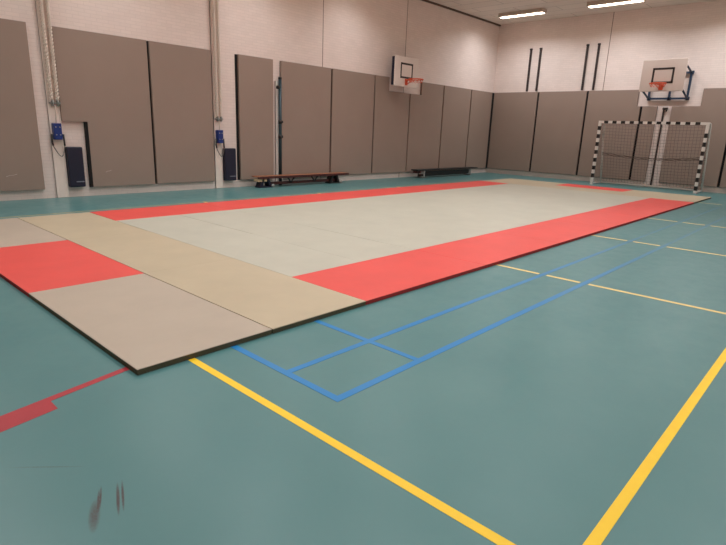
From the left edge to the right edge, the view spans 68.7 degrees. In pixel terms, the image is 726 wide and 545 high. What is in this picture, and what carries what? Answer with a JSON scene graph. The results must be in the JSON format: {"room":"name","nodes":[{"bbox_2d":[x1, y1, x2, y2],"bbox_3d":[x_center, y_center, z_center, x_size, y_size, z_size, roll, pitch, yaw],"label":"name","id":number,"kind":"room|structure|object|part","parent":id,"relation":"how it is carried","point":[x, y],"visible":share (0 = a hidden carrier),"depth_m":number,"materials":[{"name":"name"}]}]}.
{"room":"gymnasium","nodes":[
{"label":"gymnasium","id":0,"kind":"room"},
{"bbox_2d":[0,0,499,200],"bbox_3d":[-2.485,-5.016,13.314,0.203,5.600,22.280,15,20,41],"label":"wall","id":1,"kind":"structure","parent":0,"point":[451,48],"depth_m":13.33,"materials":[{"name":"paint"}]},
{"bbox_2d":[0,18,44,191],"bbox_3d":[-6.647,-2.849,9.093,0.078,2.930,1.853,15,20,41],"label":"pad","id":2,"kind":"object","parent":1,"relation":"attached to","point":[21,168],"visible":1,"depth_m":9.54,"materials":[{"name":"grey fabric"}]},
{"bbox_2d":[35,0,68,197],"bbox_3d":[-5.734,-4.159,9.655,0.158,5.590,0.246,15,20,41],"label":"pole","id":3,"kind":"object","parent":1,"relation":"attached to","point":[58,144],"visible":1,"depth_m":9.89,"materials":[{"name":"beige paint"}]},
{"bbox_2d":[65,147,85,186],"bbox_3d":[-5.644,-2.070,10.430,0.120,0.770,0.290,15,20,41],"label":"pad","id":4,"kind":"object","parent":1,"relation":"attached to","point":[74,161],"visible":0.98,"depth_m":10.38,"materials":[{"name":"fabric"}]},
{"bbox_2d":[51,26,154,186],"bbox_3d":[-5.133,-3.216,10.682,0.078,2.930,1.774,15,20,41],"label":"pad","id":5,"kind":"object","parent":1,"relation":"attached to","point":[103,80],"visible":1,"depth_m":10.66,"materials":[{"name":"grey fabric"}]},
{"bbox_2d":[146,41,214,183],"bbox_3d":[-4.024,-3.486,11.848,0.073,2.930,1.491,15,20,41],"label":"pad","id":6,"kind":"object","parent":1,"relation":"attached to","point":[180,85],"visible":1,"depth_m":11.78,"materials":[{"name":"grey fabric"}]},
{"bbox_2d":[209,0,224,187],"bbox_3d":[-3.342,-4.739,12.164,0.158,5.590,0.246,15,20,41],"label":"pole","id":7,"kind":"object","parent":1,"relation":"attached to","point":[213,4],"visible":1,"depth_m":12.28,"materials":[{"name":"white metal"}]},
{"bbox_2d":[223,148,236,180],"bbox_3d":[-3.248,-2.632,12.947,0.120,0.770,0.310,15,20,41],"label":"pad","id":8,"kind":"object","parent":1,"relation":"attached to","point":[229,156],"visible":1,"depth_m":12.89,"materials":[{"name":"fabric"}]},
{"bbox_2d":[234,54,273,179],"bbox_3d":[-2.685,-3.811,13.252,0.073,2.930,1.083,15,20,41],"label":"pad","id":9,"kind":"object","parent":1,"relation":"attached to","point":[253,75],"visible":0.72,"depth_m":13.19,"materials":[{"name":"grey fabric"}]},
{"bbox_2d":[275,77,282,184],"bbox_3d":[-2.163,-3.637,13.794,0.203,2.707,0.251,15,20,41],"label":"steel post","id":10,"kind":"object","parent":1,"relation":"attached to","point":[278,84],"visible":0.96,"depth_m":13.77,"materials":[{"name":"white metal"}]},
{"bbox_2d":[280,61,330,174],"bbox_3d":[-1.546,-4.087,14.447,0.073,2.930,1.749,15,20,41],"label":"pad","id":11,"kind":"object","parent":1,"relation":"attached to","point":[306,89],"visible":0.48,"depth_m":14.36,"materials":[{"name":"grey fabric"}]},
{"bbox_2d":[329,69,374,174],"bbox_3d":[-0.335,-4.381,15.716,0.073,2.930,1.809,15,20,41],"label":"pad","id":12,"kind":"object","parent":1,"relation":"attached to","point":[352,93],"visible":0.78,"depth_m":15.64,"materials":[{"name":"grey fabric"}]},
{"bbox_2d":[371,75,409,173],"bbox_3d":[0.872,-4.674,16.982,0.073,2.930,1.739,15,20,41],"label":"pad","id":13,"kind":"object","parent":1,"relation":"attached to","point":[391,109],"visible":1,"depth_m":16.92,"materials":[{"name":"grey fabric"}]},
{"bbox_2d":[391,55,423,88],"bbox_3d":[1.410,-6.172,16.365,1.063,0.870,1.140,15,20,41],"label":"basketball hoop","id":14,"kind":"object","parent":1,"relation":"attached to","point":[404,69],"visible":1,"depth_m":16.32,"materials":[{"name":"white plastic"}]},
{"bbox_3d":[1.290,-6.205,16.472,0.096,0.810,1.134,15,20,41],"label":"frame","id":15,"kind":"part","parent":14,"relation":"part of","materials":[{"name":"black metal"}]},
{"bbox_2d":[405,82,443,171],"bbox_3d":[2.104,-4.973,18.275,0.073,2.930,1.893,15,20,41],"label":"pad","id":16,"kind":"object","parent":1,"relation":"attached to","point":[425,109],"visible":0.88,"depth_m":18.23,"materials":[{"name":"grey fabric"}]},
{"bbox_2d":[438,85,470,169],"bbox_3d":[3.360,-5.277,19.592,0.073,2.930,1.799,15,20,41],"label":"pad","id":17,"kind":"object","parent":1,"relation":"attached to","point":[456,100],"visible":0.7,"depth_m":19.52,"materials":[{"name":"grey fabric"}]},
{"bbox_2d":[422,0,500,25],"bbox_3d":[-2.295,-7.671,12.518,0.050,0.050,22.280,15,20,41],"label":"trim","id":18,"kind":"structure","parent":1,"relation":"attached to","point":[428,1],"depth_m":18.41,"materials":[{"name":"black metal"}]},
{"bbox_2d":[465,90,493,168],"bbox_3d":[4.563,-5.569,20.853,0.073,2.930,1.736,15,20,41],"label":"pad","id":19,"kind":"object","parent":1,"relation":"attached to","point":[481,103],"visible":0.81,"depth_m":20.78,"materials":[{"name":"grey fabric"}]},
{"bbox_2d":[0,172,725,544],"bbox_3d":[2.187,-0.903,9.811,13.260,0.202,22.680,15,20,41],"label":"floor","id":20,"kind":"structure","parent":0,"point":[574,392],"depth_m":2.87,"materials":[{"name":"teal rubber"}]},
{"bbox_2d":[0,218,65,247],"bbox_3d":[-4.747,-0.506,6.886,2.037,0.039,1.012,15,20,41],"label":"mat","id":21,"kind":"object","parent":20,"relation":"on","point":[13,231],"visible":0.97,"depth_m":6.80,"materials":[{"name":"grey plastic"}]},
{"bbox_2d":[0,240,142,296],"bbox_3d":[-3.254,-0.096,5.559,2.037,0.039,1.015,15,20,41],"label":"mat","id":22,"kind":"object","parent":20,"relation":"on","point":[29,268],"visible":0.98,"depth_m":5.37,"materials":[{"name":"red plastic"}]},
{"bbox_2d":[18,212,145,239],"bbox_3d":[-4.053,-0.675,7.615,2.037,0.039,1.013,15,20,41],"label":"mat","id":23,"kind":"object","parent":20,"relation":"on","point":[85,224],"visible":0.96,"depth_m":7.51,"materials":[{"name":"beige plastic"}]},
{"bbox_2d":[28,273,271,374],"bbox_3d":[-1.762,0.315,4.229,2.037,0.039,1.012,15,20,41],"label":"mat","id":24,"kind":"object","parent":20,"relation":"on","point":[146,323],"visible":1,"depth_m":4.00,"materials":[{"name":"grey plastic"}]},
{"bbox_2d":[69,231,230,273],"bbox_3d":[-2.559,-0.264,6.287,2.039,0.039,1.017,15,20,41],"label":"mat","id":25,"kind":"object","parent":20,"relation":"on","point":[144,251],"visible":0.96,"depth_m":6.16,"materials":[{"name":"beige plastic"}]},
{"bbox_2d":[90,203,230,220],"bbox_3d":[-3.387,-1.030,9.037,1.017,0.039,2.027,15,20,41],"label":"mat","id":26,"kind":"object","parent":20,"relation":"on","point":[135,213],"visible":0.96,"depth_m":8.93,"materials":[{"name":"red plastic"}]},
{"bbox_2d":[118,215,250,242],"bbox_3d":[-2.615,-0.637,7.676,2.039,0.039,1.008,15,20,41],"label":"mat","id":27,"kind":"object","parent":20,"relation":"on","point":[184,229],"visible":0.96,"depth_m":7.57,"materials":[{"name":"grey plastic"}]},
{"bbox_2d":[181,210,307,233],"bbox_3d":[-1.922,-0.805,8.402,2.039,0.039,1.014,15,20,41],"label":"mat","id":28,"kind":"object","parent":20,"relation":"on","point":[241,221],"visible":0.96,"depth_m":8.30,"materials":[{"name":"grey plastic"}]},
{"bbox_2d":[145,258,365,333],"bbox_3d":[-1.067,0.146,4.958,2.039,0.039,1.017,15,20,41],"label":"mat","id":29,"kind":"object","parent":20,"relation":"on","point":[278,302],"visible":0.98,"depth_m":4.77,"materials":[{"name":"beige plastic"}]},
{"bbox_2d":[203,196,315,209],"bbox_3d":[-2.005,-1.365,10.486,1.017,0.039,2.027,15,20,41],"label":"mat","id":30,"kind":"object","parent":20,"relation":"on","point":[273,201],"visible":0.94,"depth_m":10.40,"materials":[{"name":"red plastic"}]},
{"bbox_2d":[187,234,359,276],"bbox_3d":[-1.120,-0.227,6.349,2.039,0.039,1.014,15,20,41],"label":"mat","id":31,"kind":"object","parent":20,"relation":"on","point":[281,257],"visible":0.96,"depth_m":6.22,"materials":[{"name":"grey plastic"}]},
{"bbox_2d":[234,205,351,225],"bbox_3d":[-1.231,-0.973,9.127,2.039,0.039,1.014,15,20,41],"label":"mat","id":32,"kind":"object","parent":20,"relation":"on","point":[306,218],"visible":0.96,"depth_m":9.04,"materials":[{"name":"grey plastic"}]},
{"bbox_2d":[252,172,348,187],"bbox_3d":[-1.597,-2.521,14.396,0.280,0.282,3.210,15,20,41],"label":"bench","id":33,"kind":"object","parent":20,"relation":"on","point":[332,177],"visible":1,"depth_m":14.11,"materials":[{"name":"brown wood"}]},
{"bbox_2d":[286,191,380,201],"bbox_3d":[-0.623,-1.700,11.935,1.017,0.039,2.027,15,20,41],"label":"mat","id":34,"kind":"object","parent":20,"relation":"on","point":[348,194],"visible":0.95,"depth_m":11.85,"materials":[{"name":"red plastic"}]},
{"bbox_2d":[255,226,413,261],"bbox_3d":[-0.431,-0.394,7.072,2.039,0.039,1.008,15,20,41],"label":"mat","id":35,"kind":"object","parent":20,"relation":"on","point":[347,246],"visible":0.96,"depth_m":6.96,"materials":[{"name":"grey plastic"}]},
{"bbox_2d":[278,202,391,219],"bbox_3d":[-0.540,-1.141,9.851,2.039,0.039,1.014,15,20,41],"label":"mat","id":36,"kind":"object","parent":20,"relation":"on","point":[317,207],"visible":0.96,"depth_m":9.77,"materials":[{"name":"grey plastic"}]},
{"bbox_2d":[319,198,424,214],"bbox_3d":[0.150,-1.308,10.576,2.039,0.039,1.014,15,20,41],"label":"mat","id":37,"kind":"object","parent":20,"relation":"on","point":[353,203],"visible":0.9,"depth_m":10.50,"materials":[{"name":"grey plastic"}]},
{"bbox_2d":[309,220,456,249],"bbox_3d":[0.262,-0.562,7.798,2.039,0.039,1.014,15,20,41],"label":"mat","id":38,"kind":"object","parent":20,"relation":"on","point":[414,240],"visible":0.96,"depth_m":7.69,"materials":[{"name":"grey plastic"}]},
{"bbox_2d":[293,250,484,304],"bbox_3d":[0.345,-0.003,5.716,1.017,0.039,2.027,15,20,41],"label":"mat","id":39,"kind":"object","parent":20,"relation":"on","point":[377,279],"visible":0.98,"depth_m":5.54,"materials":[{"name":"red plastic"}]},
{"bbox_2d":[353,187,430,195],"bbox_3d":[0.758,-2.035,13.383,1.017,0.039,2.027,15,20,41],"label":"mat","id":40,"kind":"object","parent":20,"relation":"on","point":[398,190],"visible":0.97,"depth_m":13.31,"materials":[{"name":"red plastic"}]},
{"bbox_2d":[352,196,453,209],"bbox_3d":[0.841,-1.476,11.300,2.039,0.039,1.014,15,20,41],"label":"mat","id":41,"kind":"object","parent":20,"relation":"on","point":[423,205],"visible":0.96,"depth_m":11.23,"materials":[{"name":"grey plastic"}]},
{"bbox_2d":[357,215,492,239],"bbox_3d":[0.952,-0.730,8.523,2.039,0.039,1.014,15,20,41],"label":"mat","id":42,"kind":"object","parent":20,"relation":"on","point":[401,222],"visible":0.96,"depth_m":8.43,"materials":[{"name":"grey plastic"}]},
{"bbox_2d":[383,193,480,205],"bbox_3d":[1.532,-1.643,12.025,2.039,0.039,1.014,15,20,41],"label":"mat","id":43,"kind":"object","parent":20,"relation":"on","point":[440,200],"visible":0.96,"depth_m":11.96,"materials":[{"name":"grey plastic"}]},
{"bbox_2d":[407,184,471,190],"bbox_3d":[2.140,-2.370,14.832,1.017,0.039,2.027,15,20,41],"label":"mat","id":44,"kind":"object","parent":20,"relation":"on","point":[434,187],"visible":0.77,"depth_m":14.76,"materials":[{"name":"red plastic"}]},
{"bbox_2d":[411,167,477,177],"bbox_3d":[3.006,-3.618,19.148,0.285,0.282,3.780,15,20,41],"label":"bench","id":45,"kind":"object","parent":20,"relation":"on","point":[462,170],"visible":1,"depth_m":18.80,"materials":[{"name":"black wood"}]},
{"bbox_2d":[413,191,503,202],"bbox_3d":[2.223,-1.811,12.749,2.039,0.039,1.014,15,20,41],"label":"mat","id":46,"kind":"object","parent":20,"relation":"on","point":[429,193],"visible":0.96,"depth_m":12.69,"materials":[{"name":"grey plastic"}]},
{"bbox_2d":[395,210,524,231],"bbox_3d":[1.643,-0.897,9.248,2.039,0.039,1.014,15,20,41],"label":"mat","id":47,"kind":"object","parent":20,"relation":"on","point":[453,219],"visible":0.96,"depth_m":9.16,"materials":[{"name":"grey plastic"}]},
{"bbox_2d":[446,181,507,186],"bbox_3d":[3.522,-2.706,16.282,1.017,0.039,2.027,15,20,41],"label":"mat","id":48,"kind":"object","parent":20,"relation":"on","point":[472,183],"visible":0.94,"depth_m":16.19,"materials":[{"name":"red plastic"}]},
{"bbox_2d":[436,189,521,199],"bbox_3d":[2.914,-1.979,13.474,2.039,0.039,1.014,15,20,41],"label":"mat","id":49,"kind":"object","parent":20,"relation":"on","point":[457,191],"visible":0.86,"depth_m":13.41,"materials":[{"name":"grey plastic"}]},
{"bbox_2d":[416,232,558,267],"bbox_3d":[1.727,-0.338,7.165,1.017,0.039,2.027,15,20,41],"label":"mat","id":50,"kind":"object","parent":20,"relation":"on","point":[491,249],"visible":0.98,"depth_m":7.01,"materials":[{"name":"red plastic"}]},
{"bbox_2d":[430,206,550,224],"bbox_3d":[2.334,-1.065,9.972,2.039,0.039,1.014,15,20,41],"label":"mat","id":51,"kind":"object","parent":20,"relation":"on","point":[477,213],"visible":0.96,"depth_m":9.89,"materials":[{"name":"grey plastic"}]},
{"bbox_2d":[457,187,541,196],"bbox_3d":[3.605,-2.146,14.198,2.039,0.039,1.014,15,20,41],"label":"mat","id":52,"kind":"object","parent":20,"relation":"on","point":[497,191],"visible":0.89,"depth_m":14.14,"materials":[{"name":"grey plastic"}]},
{"bbox_2d":[459,203,571,219],"bbox_3d":[3.025,-1.233,10.696,2.039,0.039,1.014,15,20,41],"label":"mat","id":53,"kind":"object","parent":20,"relation":"on","point":[482,206],"visible":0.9,"depth_m":10.62,"materials":[{"name":"grey plastic"}]},
{"bbox_2d":[478,185,555,193],"bbox_3d":[4.296,-2.314,14.923,2.039,0.039,1.014,15,20,41],"label":"mat","id":54,"kind":"object","parent":20,"relation":"on","point":[489,186],"visible":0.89,"depth_m":14.87,"materials":[{"name":"grey plastic"}]},
{"bbox_2d":[483,179,550,186],"bbox_3d":[4.932,-2.855,17.037,2.037,0.039,1.015,15,20,41],"label":"mat","id":55,"kind":"object","parent":20,"relation":"on","point":[496,180],"visible":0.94,"depth_m":16.98,"materials":[{"name":"beige plastic"}]},
{"bbox_2d":[497,178,565,184],"bbox_3d":[5.626,-3.023,17.765,2.037,0.039,1.015,15,20,41],"label":"mat","id":56,"kind":"object","parent":20,"relation":"on","point":[508,179],"visible":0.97,"depth_m":17.70,"materials":[{"name":"beige plastic"}]},
{"bbox_2d":[496,184,570,191],"bbox_3d":[4.986,-2.481,15.647,2.039,0.039,1.014,15,20,41],"label":"mat","id":57,"kind":"object","parent":20,"relation":"on","point":[506,185],"visible":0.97,"depth_m":15.59,"materials":[{"name":"grey plastic"}]},
{"bbox_2d":[483,200,592,214],"bbox_3d":[3.716,-1.400,11.421,2.039,0.039,1.014,15,20,41],"label":"mat","id":58,"kind":"object","parent":20,"relation":"on","point":[566,210],"visible":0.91,"depth_m":11.34,"materials":[{"name":"grey plastic"}]},
{"bbox_2d":[498,220,608,244],"bbox_3d":[3.108,-0.673,8.614,1.017,0.039,2.027,15,20,41],"label":"mat","id":59,"kind":"object","parent":20,"relation":"on","point":[561,232],"visible":0.98,"depth_m":8.48,"materials":[{"name":"red plastic"}]},
{"bbox_2d":[505,197,607,209],"bbox_3d":[4.407,-1.568,12.145,2.039,0.039,1.014,15,20,41],"label":"mat","id":60,"kind":"object","parent":20,"relation":"on","point":[521,199],"visible":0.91,"depth_m":12.08,"materials":[{"name":"grey plastic"}]},
{"bbox_2d":[527,194,624,206],"bbox_3d":[5.098,-1.736,12.870,2.039,0.039,1.014,15,20,41],"label":"mat","id":61,"kind":"object","parent":20,"relation":"on","point":[549,197],"visible":0.82,"depth_m":12.80,"materials":[{"name":"grey plastic"}]},
{"bbox_2d":[542,185,619,193],"bbox_3d":[6.425,-2.444,15.709,2.037,0.039,1.015,15,20,41],"label":"mat","id":62,"kind":"object","parent":20,"relation":"on","point":[551,186],"visible":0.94,"depth_m":15.65,"materials":[{"name":"beige plastic"}]},
{"bbox_2d":[544,192,637,202],"bbox_3d":[5.788,-1.903,13.594,2.039,0.039,1.014,15,20,41],"label":"mat","id":63,"kind":"object","parent":20,"relation":"on","point":[608,199],"visible":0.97,"depth_m":13.54,"materials":[{"name":"grey plastic"}]},
{"bbox_2d":[558,184,629,191],"bbox_3d":[7.119,-2.612,16.437,2.037,0.039,1.015,15,20,41],"label":"mat","id":64,"kind":"object","parent":20,"relation":"on","point":[569,185],"visible":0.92,"depth_m":16.37,"materials":[{"name":"red plastic"}]},
{"bbox_2d":[552,211,644,229],"bbox_3d":[4.490,-1.008,10.063,1.017,0.039,2.027,15,20,41],"label":"mat","id":65,"kind":"object","parent":20,"relation":"on","point":[595,218],"visible":0.98,"depth_m":9.95,"materials":[{"name":"red plastic"}]},
{"bbox_2d":[563,190,647,199],"bbox_3d":[6.479,-2.071,14.319,2.039,0.039,1.014,15,20,41],"label":"mat","id":66,"kind":"object","parent":20,"relation":"on","point":[571,191],"visible":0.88,"depth_m":14.26,"materials":[{"name":"grey plastic"}]},
{"bbox_2d":[593,204,671,218],"bbox_3d":[5.872,-1.344,11.511,1.017,0.039,2.027,15,20,41],"label":"mat","id":67,"kind":"object","parent":20,"relation":"on","point":[627,209],"visible":0.98,"depth_m":11.39,"materials":[{"name":"red plastic"}]},
{"bbox_2d":[590,121,711,193],"bbox_3d":[9.260,-3.785,17.175,3.180,2.078,0.934,15,20,41],"label":"goal","id":68,"kind":"object","parent":20,"relation":"on","point":[708,127],"visible":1,"depth_m":17.07,"materials":[{"name":"white paint"}]},
{"bbox_3d":[7.834,-3.988,17.890,0.080,1.996,0.080,15,20,41],"label":"post","id":69,"kind":"part","parent":68,"relation":"part of","materials":[{"name":"white metal"}]},
{"bbox_3d":[9.361,-3.740,17.303,3.084,0.192,0.014,15,20,41],"label":"net cord","id":70,"kind":"part","parent":68,"relation":"part of","materials":[{"name":"fabric"}]},
{"bbox_3d":[10.102,-3.364,15.871,0.080,1.996,0.080,15,20,41],"label":"post","id":71,"kind":"part","parent":68,"relation":"part of","materials":[{"name":"white metal"}]},
{"bbox_2d":[612,192,702,203],"bbox_3d":[7.918,-2.033,14.380,2.037,0.039,1.015,15,20,41],"label":"mat","id":72,"kind":"object","parent":20,"relation":"on","point":[618,193],"visible":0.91,"depth_m":14.29,"materials":[{"name":"beige plastic"}]},
{"bbox_2d":[625,198,693,209],"bbox_3d":[7.253,-1.679,12.960,1.017,0.039,2.027,15,20,41],"label":"mat","id":73,"kind":"object","parent":20,"relation":"on","point":[663,203],"visible":0.98,"depth_m":12.86,"materials":[{"name":"red plastic"}]},
{"bbox_2d":[624,190,710,200],"bbox_3d":[8.612,-2.202,15.108,2.037,0.039,1.015,15,20,41],"label":"mat","id":74,"kind":"object","parent":20,"relation":"on","point":[703,198],"visible":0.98,"depth_m":15.03,"materials":[{"name":"beige plastic"}]},
{"bbox_2d":[429,0,715,24],"bbox_3d":[2.397,-6.502,8.315,13.260,0.200,22.680,15,20,41],"label":"ceiling","id":75,"kind":"structure","parent":0,"point":[489,10],"depth_m":17.44,"materials":[{"name":"beige paint"}]},
{"bbox_2d":[498,8,546,18],"bbox_3d":[5.427,-8.836,18.139,1.640,0.137,0.300,15,20,41],"label":"ceiling light","id":76,"kind":"object","parent":75,"relation":"attached to","point":[538,10],"visible":1,"depth_m":18.01,"materials":[{"name":"paint"}]},
{"bbox_2d":[500,12,544,18],"bbox_3d":[5.425,-8.780,18.154,1.560,0.020,0.180,15,20,41],"label":"diffuser","id":77,"kind":"object","parent":76,"relation":"attached to","point":[517,14],"depth_m":18.11,"materials":[{"name":"beige plastic"}]},
{"bbox_2d":[587,0,645,7],"bbox_3d":[7.673,-8.218,16.140,1.640,0.137,0.300,15,20,41],"label":"ceiling light","id":78,"kind":"object","parent":75,"relation":"attached to","point":[600,3],"visible":1,"depth_m":16.18,"materials":[{"name":"paint"}]},
{"bbox_2d":[486,0,725,193],"bbox_3d":[9.941,-5.557,17.085,12.860,5.600,0.203,15,20,41],"label":"wall","id":79,"kind":"structure","parent":0,"point":[696,32],"depth_m":17.81,"materials":[{"name":"paint"}]},
{"bbox_2d":[487,92,539,171],"bbox_3d":[5.853,-5.508,20.803,1.888,2.930,0.073,15,20,41],"label":"pad","id":80,"kind":"object","parent":79,"relation":"attached to","point":[514,114],"visible":1,"depth_m":20.74,"materials":[{"name":"grey fabric"}]},
{"bbox_2d":[526,48,532,90],"bbox_3d":[6.236,-7.599,19.961,0.084,1.510,0.064,15,20,41],"label":"rail","id":81,"kind":"object","parent":79,"relation":"attached to","point":[531,49],"visible":1,"depth_m":19.94,"materials":[{"name":"black metal"}]},
{"bbox_2d":[535,48,541,90],"bbox_3d":[6.514,-7.522,19.714,0.084,1.510,0.064,15,20,41],"label":"rail","id":82,"kind":"object","parent":79,"relation":"attached to","point":[540,52],"visible":1,"depth_m":19.70,"materials":[{"name":"black metal"}]},
{"bbox_2d":[530,91,588,174],"bbox_3d":[7.210,-5.134,19.595,1.823,2.930,0.073,15,20,41],"label":"pad","id":83,"kind":"object","parent":79,"relation":"attached to","point":[560,120],"visible":1,"depth_m":19.53,"materials":[{"name":"grey fabric"}]},
{"bbox_2d":[581,44,589,89],"bbox_3d":[7.768,-7.177,18.598,0.084,1.510,0.064,15,20,41],"label":"rail","id":84,"kind":"object","parent":79,"relation":"attached to","point":[587,45],"visible":1,"depth_m":18.57,"materials":[{"name":"black metal"}]},
{"bbox_2d":[592,43,600,89],"bbox_3d":[8.051,-7.099,18.346,0.084,1.510,0.064,15,20,41],"label":"rail","id":85,"kind":"object","parent":79,"relation":"attached to","point":[599,44],"visible":1,"depth_m":18.33,"materials":[{"name":"black metal"}]},
{"bbox_2d":[577,90,642,179],"bbox_3d":[8.546,-4.766,18.406,1.828,2.930,0.073,15,20,41],"label":"pad","id":86,"kind":"object","parent":79,"relation":"attached to","point":[607,105],"visible":0.91,"depth_m":18.32,"materials":[{"name":"grey fabric"}]},
{"bbox_2d":[631,106,657,180],"bbox_3d":[9.369,-4.286,17.732,0.448,2.410,0.073,15,20,41],"label":"pad","id":87,"kind":"object","parent":79,"relation":"attached to","point":[649,113],"visible":1,"depth_m":17.69,"materials":[{"name":"grey fabric"}]},
{"bbox_2d":[650,107,667,184],"bbox_3d":[9.700,-4.090,17.452,0.140,2.540,0.089,15,20,41],"label":"rail","id":88,"kind":"object","parent":79,"relation":"attached to","point":[664,108],"visible":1,"depth_m":17.42,"materials":[{"name":"metal"}]},
{"bbox_2d":[639,58,694,100],"bbox_3d":[9.236,-5.918,16.300,1.265,1.110,1.763,15,20,41],"label":"basketball hoop","id":89,"kind":"object","parent":79,"relation":"attached to","point":[669,75],"visible":1,"depth_m":16.09,"materials":[{"name":"orange paint"}]},
{"bbox_3d":[9.761,-5.939,16.918,1.180,0.830,0.060,15,20,41],"label":"mounting frame","id":90,"kind":"part","parent":89,"relation":"part of","materials":[{"name":"grey metal"}]},
{"bbox_2d":[659,88,725,186],"bbox_3d":[10.487,-4.232,16.679,1.724,2.930,0.073,15,20,41],"label":"pad","id":91,"kind":"object","parent":79,"relation":"attached to","point":[712,109],"visible":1,"depth_m":16.63,"materials":[{"name":"grey fabric"}]},
{"bbox_2d":[719,157,725,187],"bbox_3d":[11.788,-3.874,15.521,1.833,2.930,0.073,15,20,41],"label":"pad","id":92,"kind":"object","parent":79,"relation":"attached to","point":[723,178],"visible":1,"depth_m":16.35,"materials":[{"name":"grey fabric"}]}
]}

